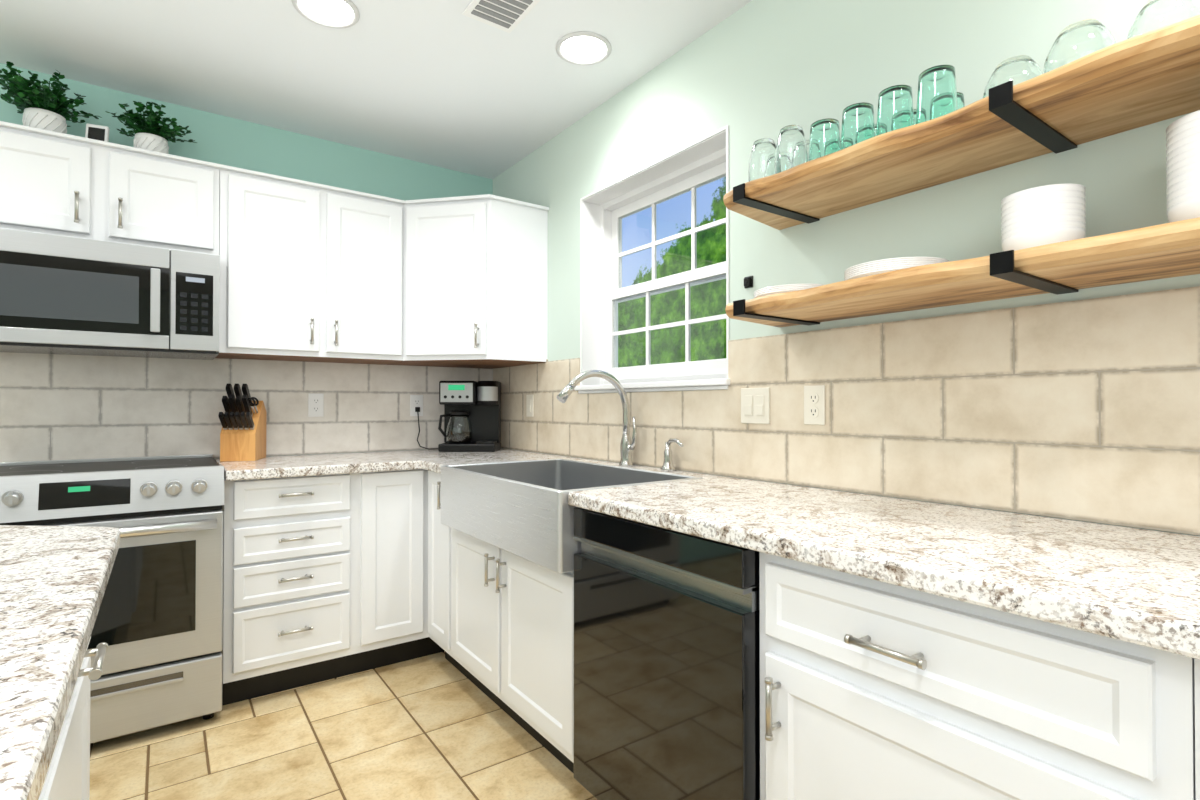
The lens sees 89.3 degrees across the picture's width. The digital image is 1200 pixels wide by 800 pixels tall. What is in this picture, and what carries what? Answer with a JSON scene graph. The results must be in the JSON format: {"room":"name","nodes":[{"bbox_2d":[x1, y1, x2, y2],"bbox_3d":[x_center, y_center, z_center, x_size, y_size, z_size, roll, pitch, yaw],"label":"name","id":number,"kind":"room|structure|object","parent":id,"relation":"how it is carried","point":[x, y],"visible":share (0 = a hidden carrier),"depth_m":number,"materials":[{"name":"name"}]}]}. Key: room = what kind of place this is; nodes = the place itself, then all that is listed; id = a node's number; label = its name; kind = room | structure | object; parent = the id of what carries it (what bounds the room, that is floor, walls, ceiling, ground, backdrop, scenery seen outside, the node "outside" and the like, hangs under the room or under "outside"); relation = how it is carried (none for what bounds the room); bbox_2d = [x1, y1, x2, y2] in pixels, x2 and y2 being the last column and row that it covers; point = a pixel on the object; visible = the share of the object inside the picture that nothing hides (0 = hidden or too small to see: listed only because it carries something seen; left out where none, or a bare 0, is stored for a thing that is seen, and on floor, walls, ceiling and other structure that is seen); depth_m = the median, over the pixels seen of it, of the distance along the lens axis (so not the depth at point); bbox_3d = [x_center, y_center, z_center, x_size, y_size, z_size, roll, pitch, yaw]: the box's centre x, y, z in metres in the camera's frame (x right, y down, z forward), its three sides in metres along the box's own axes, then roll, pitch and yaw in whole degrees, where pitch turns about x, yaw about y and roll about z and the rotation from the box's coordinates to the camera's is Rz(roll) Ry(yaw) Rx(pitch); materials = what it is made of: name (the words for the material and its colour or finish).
{"room":"kitchen","nodes":[
{"label":"kitchen","id":0,"kind":"room"},
{"bbox_2d":[0,63,492,458],"bbox_3d":[-2.560,-0.067,2.306,5.000,2.487,0.200,0,-1,-36],"label":"wall","id":1,"kind":"structure","parent":0,"point":[228,141],"depth_m":2.90,"materials":[{"name":"teal paint"}]},
{"bbox_2d":[0,121,223,260],"bbox_3d":[-1.970,-0.777,2.409,0.762,0.389,0.329,0,-1,-36],"label":"upper cabinet","id":2,"kind":"object","parent":1,"relation":"attached to","point":[52,183],"depth_m":2.30,"materials":[{"name":"white paint"}]},
{"bbox_2d":[0,61,101,133],"bbox_3d":[-2.084,-1.112,2.295,0.303,0.278,0.325,0,-1,-36],"label":"potted plant","id":3,"kind":"object","parent":2,"relation":"on","point":[45,108],"visible":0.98,"depth_m":2.25,"materials":[{"name":"green plant"}]},
{"bbox_2d":[85,123,109,141],"bbox_3d":[-1.974,-1.022,2.388,0.072,0.114,0.053,0,-1,-24],"label":"picture frame","id":4,"kind":"object","parent":2,"relation":"on","point":[98,132],"visible":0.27,"depth_m":2.38,"materials":[{"name":"white plastic"}]},
{"bbox_2d":[0,229,219,359],"bbox_3d":[-1.938,-0.382,2.361,0.756,0.395,0.438,0,-1,-36],"label":"microwave","id":5,"kind":"object","parent":2,"relation":"attached to","point":[64,295],"visible":1,"depth_m":2.23,"materials":[{"name":"metal"}]},
{"bbox_2d":[105,101,196,153],"bbox_3d":[-1.836,-1.096,2.495,0.308,0.248,0.298,0,-1,-36],"label":"potted plant","id":6,"kind":"object","parent":2,"relation":"on","point":[151,133],"visible":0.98,"depth_m":2.45,"materials":[{"name":"green plant"}]},
{"bbox_2d":[0,352,487,461],"bbox_3d":[-1.833,0.187,2.696,2.940,0.787,0.008,0,-1,-36],"label":"tile backsplash","id":7,"kind":"structure","parent":1,"relation":"attached to","point":[53,406],"depth_m":2.70,"materials":[{"name":"beige tile"}]},
{"bbox_2d":[308,393,323,416],"bbox_3d":[-1.401,0.025,2.996,0.070,0.115,0.008,0,-1,-36],"label":"electrical outlet","id":8,"kind":"object","parent":7,"relation":"attached to","point":[315,404],"visible":1,"depth_m":2.99,"materials":[{"name":"white plastic"}]},
{"bbox_2d":[410,395,422,415],"bbox_3d":[-0.992,0.030,3.289,0.070,0.115,0.008,0,-1,-36],"label":"electrical outlet","id":9,"kind":"object","parent":7,"relation":"attached to","point":[416,400],"visible":0.98,"depth_m":3.29,"materials":[{"name":"white plastic"}]},
{"bbox_2d":[415,407,437,448],"bbox_3d":[-0.932,0.153,3.298,0.134,0.231,0.044,0,-1,-36],"label":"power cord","id":10,"kind":"object","parent":9,"relation":"attached to","point":[417,409],"visible":0.96,"depth_m":3.27,"materials":[{"name":"black plastic"}]},
{"bbox_2d":[215,165,403,364],"bbox_3d":[-1.350,-0.580,2.853,0.761,0.774,0.329,0,-1,-36],"label":"upper cabinet","id":11,"kind":"object","parent":1,"relation":"attached to","point":[312,272],"depth_m":2.70,"materials":[{"name":"white paint"}]},
{"bbox_2d":[90,651,596,799],"bbox_3d":[-0.695,1.176,-0.307,5.000,0.052,6.600,0,-1,-36],"label":"floor","id":12,"kind":"structure","parent":0,"point":[438,726],"depth_m":2.03,"materials":[{"name":"brown tile"}]},
{"bbox_2d":[38,740,57,799],"bbox_3d":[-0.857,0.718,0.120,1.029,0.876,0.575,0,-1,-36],"label":"base cabinet","id":13,"kind":"object","parent":12,"relation":"on","point":[49,791],"depth_m":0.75,"materials":[{"name":"white paint"}]},
{"bbox_2d":[0,525,119,799],"bbox_3d":[-0.713,0.258,-0.086,1.118,0.038,2.765,0,-1,-36],"label":"countertop","id":14,"kind":"structure","parent":13,"relation":"on","point":[53,582],"depth_m":0.66,"materials":[{"name":"white stone"}]},
{"bbox_2d":[58,637,107,799],"bbox_3d":[-1.250,0.723,0.669,1.029,0.876,0.775,0,-1,-36],"label":"base cabinet","id":15,"kind":"object","parent":12,"relation":"on","point":[67,777],"depth_m":0.95,"materials":[{"name":"white paint"}]},
{"bbox_2d":[0,454,223,743],"bbox_3d":[-1.849,0.707,2.228,0.758,0.936,0.720,0,-1,-36],"label":"oven","id":16,"kind":"object","parent":12,"relation":"on","point":[158,627],"visible":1,"depth_m":2.09,"materials":[{"name":"metal"}]},
{"bbox_2d":[222,473,361,705],"bbox_3d":[-1.385,0.741,2.643,0.469,0.876,0.608,0,-1,-36],"label":"base cabinet","id":17,"kind":"object","parent":12,"relation":"on","point":[325,577],"depth_m":2.40,"materials":[{"name":"white paint"}]},
{"bbox_2d":[215,452,418,480],"bbox_3d":[-1.043,0.286,2.849,1.260,0.038,0.660,0,-1,-36],"label":"countertop","id":18,"kind":"structure","parent":17,"relation":"on","point":[363,462],"depth_m":2.52,"materials":[{"name":"white stone"}]},
{"bbox_2d":[218,383,265,461],"bbox_3d":[-1.577,0.097,2.684,0.142,0.336,0.243,0,-1,-16],"label":"knife block","id":19,"kind":"object","parent":18,"relation":"on","point":[242,418],"visible":1,"depth_m":2.63,"materials":[{"name":"brown wood"}]},
{"bbox_2d":[362,469,429,670],"bbox_3d":[-1.078,0.744,2.863,0.288,0.876,0.608,0,-1,-36],"label":"base cabinet","id":20,"kind":"object","parent":12,"relation":"on","point":[394,503],"depth_m":2.64,"materials":[{"name":"white paint"}]},
{"bbox_2d":[430,638,444,654],"bbox_3d":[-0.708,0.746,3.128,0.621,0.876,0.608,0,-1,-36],"label":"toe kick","id":21,"kind":"object","parent":12,"relation":"on","point":[435,648],"depth_m":2.82,"materials":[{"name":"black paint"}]},
{"bbox_2d":[574,507,759,799],"bbox_3d":[0.349,0.734,1.621,0.602,0.872,0.619,0,-1,-36],"label":"dishwasher","id":22,"kind":"object","parent":12,"relation":"on","point":[666,664],"visible":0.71,"depth_m":1.39,"materials":[{"name":"black plastic"}]},
{"bbox_2d":[428,471,1199,799],"bbox_3d":[0.442,0.731,1.503,0.646,0.876,3.409,0,-1,-36],"label":"base cabinet","id":23,"kind":"object","parent":12,"relation":"on","point":[870,689],"visible":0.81,"depth_m":0.98,"materials":[{"name":"white paint"}]},
{"bbox_2d":[441,459,702,572],"bbox_3d":[-0.145,0.373,2.212,0.564,0.229,0.900,0,-1,-36],"label":"farmhouse sink","id":24,"kind":"object","parent":23,"relation":"in","point":[523,509],"visible":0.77,"depth_m":2.06,"materials":[{"name":"silver metal"}]},
{"bbox_2d":[385,448,1199,659],"bbox_3d":[0.264,0.275,1.737,0.649,0.038,3.990,0,-1,-36],"label":"countertop","id":25,"kind":"structure","parent":23,"relation":"on","point":[1141,587],"depth_m":1.06,"materials":[{"name":"white stone"}]},
{"bbox_2d":[438,381,500,451],"bbox_3d":[-0.695,0.085,3.247,0.302,0.370,0.195,0,-1,0],"label":"coffee maker","id":26,"kind":"object","parent":25,"relation":"on","point":[472,416],"visible":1,"depth_m":3.19,"materials":[{"name":"black plastic"}]},
{"bbox_2d":[556,370,636,465],"bbox_3d":[-0.004,0.072,2.337,0.353,0.379,0.094,0,-1,-36],"label":"gooseneck faucet","id":27,"kind":"object","parent":25,"relation":"on","point":[627,446],"visible":1,"depth_m":2.40,"materials":[{"name":"silver metal"}]},
{"bbox_2d":[661,438,683,470],"bbox_3d":[0.273,0.199,2.212,0.062,0.122,0.136,0,-1,-36],"label":"soap dispenser pump","id":28,"kind":"object","parent":25,"relation":"on","point":[668,465],"visible":0.98,"depth_m":2.23,"materials":[{"name":"silver metal"}]},
{"bbox_2d":[0,0,751,179],"bbox_3d":[-0.695,-1.385,-0.282,5.000,0.100,6.600,0,-1,-36],"label":"ceiling","id":29,"kind":"structure","parent":0,"point":[447,84],"depth_m":2.35,"materials":[{"name":"white paint"}]},
{"bbox_2d":[292,0,359,27],"bbox_3d":[-0.916,-1.308,2.032,0.208,0.008,0.208,0,-1,-36],"label":"recessed light","id":30,"kind":"object","parent":29,"relation":"in","point":[336,13],"visible":1,"depth_m":2.05,"materials":[{"name":"white"}]},
{"bbox_2d":[462,0,539,32],"bbox_3d":[-0.301,-1.308,1.981,0.180,0.009,0.320,0,-1,-36],"label":"ceiling vent","id":31,"kind":"object","parent":29,"relation":"in","point":[508,16],"visible":1,"depth_m":2.04,"materials":[{"name":"white metal"}]},
{"bbox_2d":[556,31,611,64],"bbox_3d":[-0.061,-1.306,2.264,0.208,0.008,0.208,0,-1,-36],"label":"recessed light","id":32,"kind":"object","parent":29,"relation":"in","point":[584,48],"visible":1,"depth_m":2.26,"materials":[{"name":"white"}]},
{"bbox_2d":[493,0,1199,535],"bbox_3d":[1.313,-0.079,1.023,0.200,2.487,6.400,0,-1,-36],"label":"wall","id":33,"kind":"structure","parent":0,"point":[749,74],"depth_m":1.75,"materials":[{"name":"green paint"}]},
{"bbox_2d":[404,194,548,368],"bbox_3d":[-0.700,-0.578,3.130,0.619,0.774,0.635,0,-1,-36],"label":"upper cabinet","id":34,"kind":"object","parent":33,"relation":"attached to","point":[476,266],"depth_m":2.91,"materials":[{"name":"white paint"}]},
{"bbox_2d":[574,125,729,393],"bbox_3d":[0.241,-0.484,2.488,0.219,0.903,0.933,0,-1,-36],"label":"window","id":35,"kind":"structure","parent":33,"relation":"in","point":[654,270],"depth_m":2.54,"materials":[{"name":"white wood"}]},
{"bbox_2d":[744,276,752,287],"bbox_3d":[0.484,-0.388,1.994,0.018,0.037,0.034,0,-1,-36],"label":"sensor","id":36,"kind":"object","parent":33,"relation":"attached to","point":[748,281],"visible":1,"depth_m":1.99,"materials":[{"name":"black plastic"}]},
{"bbox_2d":[488,286,1199,534],"bbox_3d":[0.646,0.020,1.773,0.008,0.472,4.399,0,-1,-36],"label":"tile backsplash","id":37,"kind":"structure","parent":33,"relation":"attached to","point":[1084,410],"depth_m":1.46,"materials":[{"name":"beige tile"}]},
{"bbox_2d":[526,395,533,416],"bbox_3d":[-0.368,0.030,3.170,0.010,0.115,0.070,0,-1,-36],"label":"light switch","id":38,"kind":"object","parent":37,"relation":"attached to","point":[529,405],"visible":1,"depth_m":3.16,"materials":[{"name":"beige plastic"}]},
{"bbox_2d":[741,388,769,423],"bbox_3d":[0.499,0.018,1.961,0.010,0.115,0.116,0,-1,-36],"label":"double light switch","id":39,"kind":"object","parent":37,"relation":"attached to","point":[755,405],"visible":1,"depth_m":1.96,"materials":[{"name":"beige plastic"}]},
{"bbox_2d":[804,385,824,424],"bbox_3d":[0.628,0.015,1.782,0.008,0.115,0.070,0,-1,-36],"label":"electrical outlet","id":40,"kind":"object","parent":37,"relation":"attached to","point":[814,404],"visible":1,"depth_m":1.78,"materials":[{"name":"beige plastic"}]},
{"bbox_2d":[723,15,1199,229],"bbox_3d":[0.864,-0.556,1.197,0.330,0.046,1.500,0,-1,-36],"label":"shelf upper liveedge","id":41,"kind":"object","parent":33,"relation":"attached to","point":[1147,78],"visible":1,"depth_m":1.22,"materials":[{"name":"brown wood"}]},
{"bbox_2d":[748,138,775,181],"bbox_3d":[0.462,-0.650,1.710,0.087,0.150,0.087,0,-1,-36],"label":"glass","id":42,"kind":"object","parent":41,"relation":"on","point":[762,161],"visible":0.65,"depth_m":1.68,"materials":[{"name":"clear glass"}]},
{"bbox_2d":[774,125,807,173],"bbox_3d":[0.513,-0.651,1.629,0.087,0.150,0.087,0,-1,-36],"label":"glass","id":43,"kind":"object","parent":41,"relation":"on","point":[791,151],"visible":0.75,"depth_m":1.60,"materials":[{"name":"clear glass"}]},
{"bbox_2d":[806,140,809,158],"bbox_3d":[0.583,-0.650,1.720,0.087,0.150,0.087,0,-1,-36],"label":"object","id":44,"kind":"object","parent":41,"relation":"on","point":[807,141],"depth_m":1.69,"materials":[{"name":"clear glass"}]},
{"bbox_2d":[808,118,840,160],"bbox_3d":[0.577,-0.641,1.558,0.084,0.130,0.084,0,-1,-36],"label":"tumbler","id":45,"kind":"object","parent":41,"relation":"on","point":[824,137],"visible":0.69,"depth_m":1.53,"materials":[{"name":"teal glass"}]},
{"bbox_2d":[840,102,875,149],"bbox_3d":[0.628,-0.642,1.478,0.084,0.130,0.084,0,-1,-36],"label":"tumbler","id":46,"kind":"object","parent":41,"relation":"on","point":[858,123],"visible":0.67,"depth_m":1.45,"materials":[{"name":"teal glass"}]},
{"bbox_2d":[876,85,913,135],"bbox_3d":[0.679,-0.643,1.398,0.084,0.130,0.084,0,-1,-36],"label":"tumbler","id":47,"kind":"object","parent":41,"relation":"on","point":[895,111],"visible":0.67,"depth_m":1.37,"materials":[{"name":"teal glass"}]},
{"bbox_2d":[913,109,916,124],"bbox_3d":[0.751,-0.636,1.486,0.084,0.118,0.084,0,-1,-36],"label":"tumbler","id":48,"kind":"object","parent":41,"relation":"on","point":[914,110],"depth_m":1.45,"materials":[{"name":"teal glass"}]},
{"bbox_2d":[916,65,957,123],"bbox_3d":[0.731,-0.644,1.318,0.084,0.130,0.084,0,-1,-36],"label":"tumbler","id":49,"kind":"object","parent":41,"relation":"on","point":[937,94],"visible":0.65,"depth_m":1.29,"materials":[{"name":"teal glass"}]},
{"bbox_2d":[957,92,964,108],"bbox_3d":[0.802,-0.637,1.406,0.084,0.118,0.084,0,-1,-36],"label":"tumbler","id":50,"kind":"object","parent":41,"relation":"on","point":[960,100],"visible":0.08,"depth_m":1.37,"materials":[{"name":"teal glass"}]},
{"bbox_2d":[983,55,1043,97],"bbox_3d":[0.861,-0.640,1.264,0.110,0.122,0.110,0,-1,-36],"label":"glass","id":51,"kind":"object","parent":41,"relation":"on","point":[1019,69],"visible":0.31,"depth_m":1.23,"materials":[{"name":"clear glass"}]},
{"bbox_2d":[1044,19,1115,73],"bbox_3d":[0.907,-0.641,1.149,0.110,0.122,0.110,0,-1,-36],"label":"glass","id":52,"kind":"object","parent":41,"relation":"on","point":[1076,40],"visible":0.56,"depth_m":1.11,"materials":[{"name":"clear glass"}]},
{"bbox_2d":[1127,0,1199,38],"bbox_3d":[0.993,-0.642,1.063,0.110,0.122,0.110,0,-1,-36],"label":"glass","id":53,"kind":"object","parent":41,"relation":"on","point":[1152,15],"visible":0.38,"depth_m":1.03,"materials":[{"name":"clear glass"}]},
{"bbox_2d":[725,217,1199,326],"bbox_3d":[0.864,-0.251,1.194,0.330,0.046,1.500,0,-1,-36],"label":"floating shelf","id":54,"kind":"object","parent":33,"relation":"attached to","point":[1165,250],"visible":1,"depth_m":1.20,"materials":[{"name":"brown wood"}]},
{"bbox_2d":[754,284,824,298],"bbox_3d":[0.536,-0.285,1.679,0.216,0.030,0.216,0,-1,-36],"label":"stack","id":55,"kind":"object","parent":54,"relation":"on","point":[771,290],"visible":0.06,"depth_m":1.59,"materials":[{"name":"white ceramic"}]},
{"bbox_2d":[844,257,949,280],"bbox_3d":[0.701,-0.292,1.441,0.226,0.040,0.226,0,-1,-36],"label":"stack","id":56,"kind":"object","parent":54,"relation":"on","point":[870,268],"visible":0.33,"depth_m":1.35,"materials":[{"name":"white ceramic"}]},
{"bbox_2d":[1001,183,1085,250],"bbox_3d":[0.877,-0.340,1.205,0.136,0.130,0.136,0,-1,-36],"label":"stack","id":57,"kind":"object","parent":54,"relation":"on","point":[1042,215],"visible":0.81,"depth_m":1.15,"materials":[{"name":"white ceramic"}]},
{"bbox_2d":[1166,110,1199,222],"bbox_3d":[1.026,-0.370,0.998,0.140,0.188,0.140,0,-1,-36],"label":"bowls","id":58,"kind":"object","parent":54,"relation":"on","point":[1183,166],"visible":0.9,"depth_m":1.00,"materials":[{"name":"white ceramic"}]}
]}

